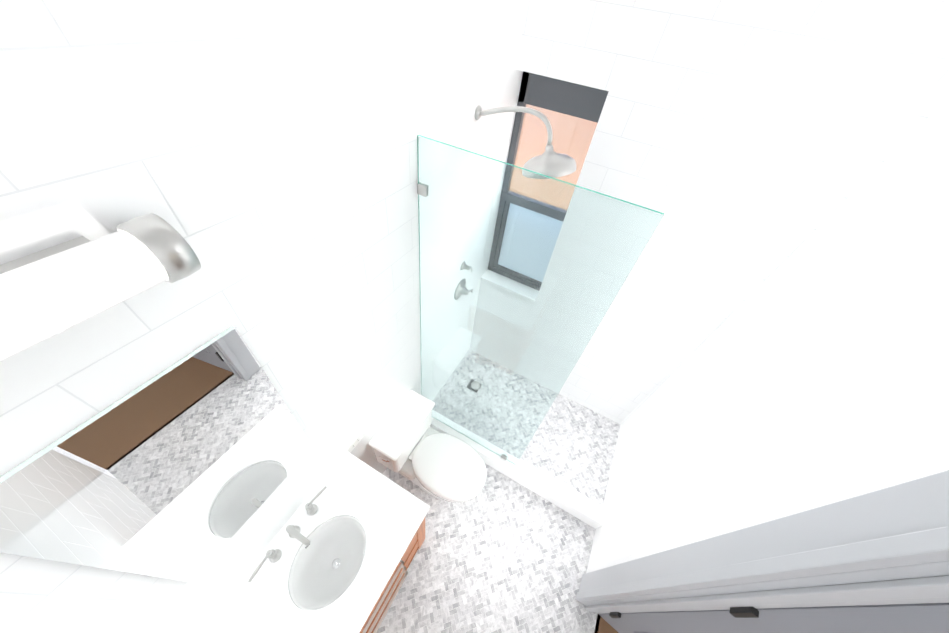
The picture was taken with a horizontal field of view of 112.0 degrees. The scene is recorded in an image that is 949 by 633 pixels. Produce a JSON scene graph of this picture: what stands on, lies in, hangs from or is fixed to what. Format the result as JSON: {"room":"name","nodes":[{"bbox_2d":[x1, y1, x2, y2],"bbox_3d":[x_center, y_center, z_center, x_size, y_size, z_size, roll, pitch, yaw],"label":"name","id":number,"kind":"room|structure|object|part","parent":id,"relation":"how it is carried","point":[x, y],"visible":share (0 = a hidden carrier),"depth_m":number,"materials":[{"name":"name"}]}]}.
{"room":"bathroom","nodes":[
{"label":"bathroom","id":0,"kind":"room"},
{"bbox_2d":[0,626,208,632],"bbox_3d":[-0.243,1.131,0.579,1.720,3.000,0.001,25,48,15],"label":"wall","id":1,"kind":"structure","parent":0,"point":[183,629],"depth_m":0.94,"materials":[{"name":"paint"}]},
{"bbox_2d":[0,0,526,630],"bbox_3d":[-0.405,0.015,1.610,0.001,3.000,2.525,25,48,15],"label":"wall","id":2,"kind":"structure","parent":0,"point":[260,156],"depth_m":0.75,"materials":[{"name":"tile"}]},
{"bbox_2d":[0,213,200,360],"bbox_3d":[-0.664,0.005,0.437,0.129,0.116,0.478,25,48,15],"label":"sconce","id":3,"kind":"object","parent":2,"relation":"attached to","point":[51,291],"visible":1,"depth_m":0.48,"materials":[{"name":"white glass"}]},
{"bbox_2d":[0,326,313,581],"bbox_3d":[-0.793,0.460,0.956,0.013,0.806,0.522,25,48,15],"label":"mirror","id":4,"kind":"object","parent":2,"relation":"attached to","point":[182,469],"visible":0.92,"depth_m":0.81,"materials":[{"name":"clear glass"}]},
{"bbox_2d":[346,431,362,452],"bbox_3d":[-0.670,0.710,1.798,0.008,0.072,0.116,25,48,15],"label":"electrical outlet plate","id":5,"kind":"object","parent":2,"relation":"attached to","point":[354,443],"visible":0.96,"depth_m":1.79,"materials":[{"name":"white plastic"}]},
{"bbox_2d":[475,105,575,177],"bbox_3d":[0.234,-0.802,1.467,0.519,0.260,0.244,25,48,15],"label":"shower head","id":6,"kind":"object","parent":2,"relation":"attached to","point":[549,162],"visible":0.88,"depth_m":1.41},
{"bbox_2d":[373,464,617,632],"bbox_3d":[1.589,2.103,2.021,5.000,0.001,3.400,25,48,15],"label":"floor","id":7,"kind":"structure","parent":0,"point":[500,552],"depth_m":2.17,"materials":[{"name":"tile"}]},
{"bbox_2d":[201,451,429,632],"bbox_3d":[-0.680,1.325,1.685,0.552,1.041,0.779,25,48,15],"label":"bathroom vanity","id":8,"kind":"object","parent":7,"relation":"on","point":[338,553],"visible":1,"depth_m":1.48,"materials":[{"name":"white stone"}]},
{"bbox_2d":[247,485,327,582],"bbox_3d":[-0.778,0.961,1.408,0.149,0.165,0.406,25,48,15],"label":"faucet","id":9,"kind":"object","parent":8,"relation":"on","point":[275,567],"depth_m":1.43,"materials":[{"name":"silver metal"}]},
{"bbox_2d":[286,513,370,614],"bbox_3d":[-0.662,1.153,1.504,0.314,0.160,0.377,25,48,15],"label":"sink","id":10,"kind":"object","parent":8,"relation":"in","point":[321,571],"depth_m":1.53,"materials":[{"name":"white ceramic"}]},
{"bbox_3d":[-0.479,1.438,1.638,0.018,0.230,0.608,25,48,15],"label":"drawer","id":11,"kind":"part","parent":8,"relation":"part of","materials":[{"name":"brown wood"}]},
{"bbox_3d":[-0.432,1.294,1.469,0.032,0.012,0.320,25,48,15],"label":"handle","id":12,"kind":"part","parent":8,"relation":"part of","materials":[{"name":"brown wood"}]},
{"bbox_3d":[-0.508,1.617,1.827,0.018,0.235,0.608,25,48,15],"label":"drawer","id":13,"kind":"part","parent":8,"relation":"part of","materials":[{"name":"brown wood"}]},
{"bbox_3d":[-0.457,1.448,1.631,0.032,0.012,0.320,25,48,15],"label":"handle","id":14,"kind":"part","parent":8,"relation":"part of","materials":[{"name":"brown wood"}]},
{"bbox_3d":[-0.486,1.627,1.821,0.032,0.012,0.320,25,48,15],"label":"handle","id":15,"kind":"part","parent":8,"relation":"part of","materials":[{"name":"brown wood"}]},
{"bbox_2d":[368,389,486,502],"bbox_3d":[-0.274,1.033,2.262,0.732,0.698,0.462,25,48,15],"label":"toilet","id":16,"kind":"object","parent":7,"relation":"on","point":[407,441],"visible":1,"depth_m":2.13,"materials":[{"name":"white ceramic"}]},
{"bbox_3d":[-0.565,0.887,1.995,0.083,0.027,0.021,25,48,15],"label":"handle","id":17,"kind":"part","parent":16,"relation":"part of","materials":[{"name":"silver metal"}]},
{"bbox_3d":[-0.462,0.695,2.091,0.210,0.032,0.450,25,48,15],"label":"lid","id":18,"kind":"part","parent":16,"relation":"part of","materials":[{"name":"white ceramic"}]},
{"bbox_3d":[-0.173,1.020,2.186,0.529,0.054,0.388,25,48,15],"label":"seat","id":19,"kind":"part","parent":16,"relation":"part of","materials":[{"name":"white plastic"}]},
{"bbox_2d":[430,417,606,528],"bbox_3d":[0.244,1.179,2.583,1.598,0.150,0.120,25,48,15],"label":"shower curb","id":20,"kind":"object","parent":7,"relation":"on","point":[578,505],"visible":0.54,"depth_m":2.45,"materials":[{"name":"white stone"}]},
{"bbox_2d":[417,135,663,464],"bbox_3d":[0.059,0.247,1.842,0.883,2.149,0.010,25,48,15],"label":"glass panel","id":21,"kind":"object","parent":20,"relation":"on","point":[524,273],"visible":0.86,"depth_m":1.38,"materials":[{"name":"teal"}]},
{"bbox_2d":[417,183,506,459],"bbox_3d":[0.012,0.290,1.918,0.799,1.972,0.024,25,48,15],"label":"mount","id":22,"kind":"object","parent":21,"relation":"attached to","point":[422,190],"visible":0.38,"depth_m":1.31,"materials":[{"name":"silver metal"}]},
{"bbox_2d":[520,393,619,505],"bbox_3d":[0.459,0.915,2.900,1.600,0.001,0.810,25,48,15],"label":"shower floor","id":23,"kind":"structure","parent":7,"relation":"on","point":[572,444],"depth_m":2.75,"materials":[{"name":"tile"}]},
{"bbox_2d":[516,0,948,423],"bbox_3d":[0.849,-0.370,2.168,1.600,3.000,0.165,25,48,15],"label":"wall","id":24,"kind":"structure","parent":0,"point":[747,148],"depth_m":1.44,"materials":[{"name":"tile"}]},
{"bbox_2d":[507,71,608,184],"bbox_3d":[0.466,-0.762,2.160,0.609,1.380,0.050,25,48,15],"label":"window","id":25,"kind":"structure","parent":24,"relation":"in","point":[582,102],"depth_m":1.75,"materials":[{"name":"grey"}]},
{"bbox_2d":[586,97,948,572],"bbox_3d":[0.958,0.721,1.152,0.001,3.000,2.360,25,48,15],"label":"wall","id":26,"kind":"structure","parent":0,"point":[811,371],"depth_m":1.16,"materials":[{"name":"paint"}]},
{"bbox_2d":[576,470,948,613],"bbox_3d":[0.690,1.220,0.853,0.150,2.690,1.120,25,48,15],"label":"trim","id":27,"kind":"structure","parent":26,"relation":"attached to","point":[887,545],"depth_m":0.86,"materials":[{"name":"grey paint"}]},
{"bbox_2d":[599,603,948,632],"bbox_3d":[1.289,1.295,0.975,0.946,2.522,0.110,33,51,21],"label":"door leaf","id":28,"kind":"structure","parent":26,"relation":"in","point":[915,618],"depth_m":0.99,"materials":[{"name":"grey paint"}]},
{"label":"outside","id":29,"kind":"structure","parent":0,"visible":0},
{"bbox_2d":[515,104,597,184],"bbox_3d":[-1.166,1.816,1.894,50.000,0.001,50.000,25,48,15],"label":"ground","id":30,"kind":"structure","parent":29,"point":[541,136],"depth_m":8.78,"materials":[{"name":"brown"}]}
]}

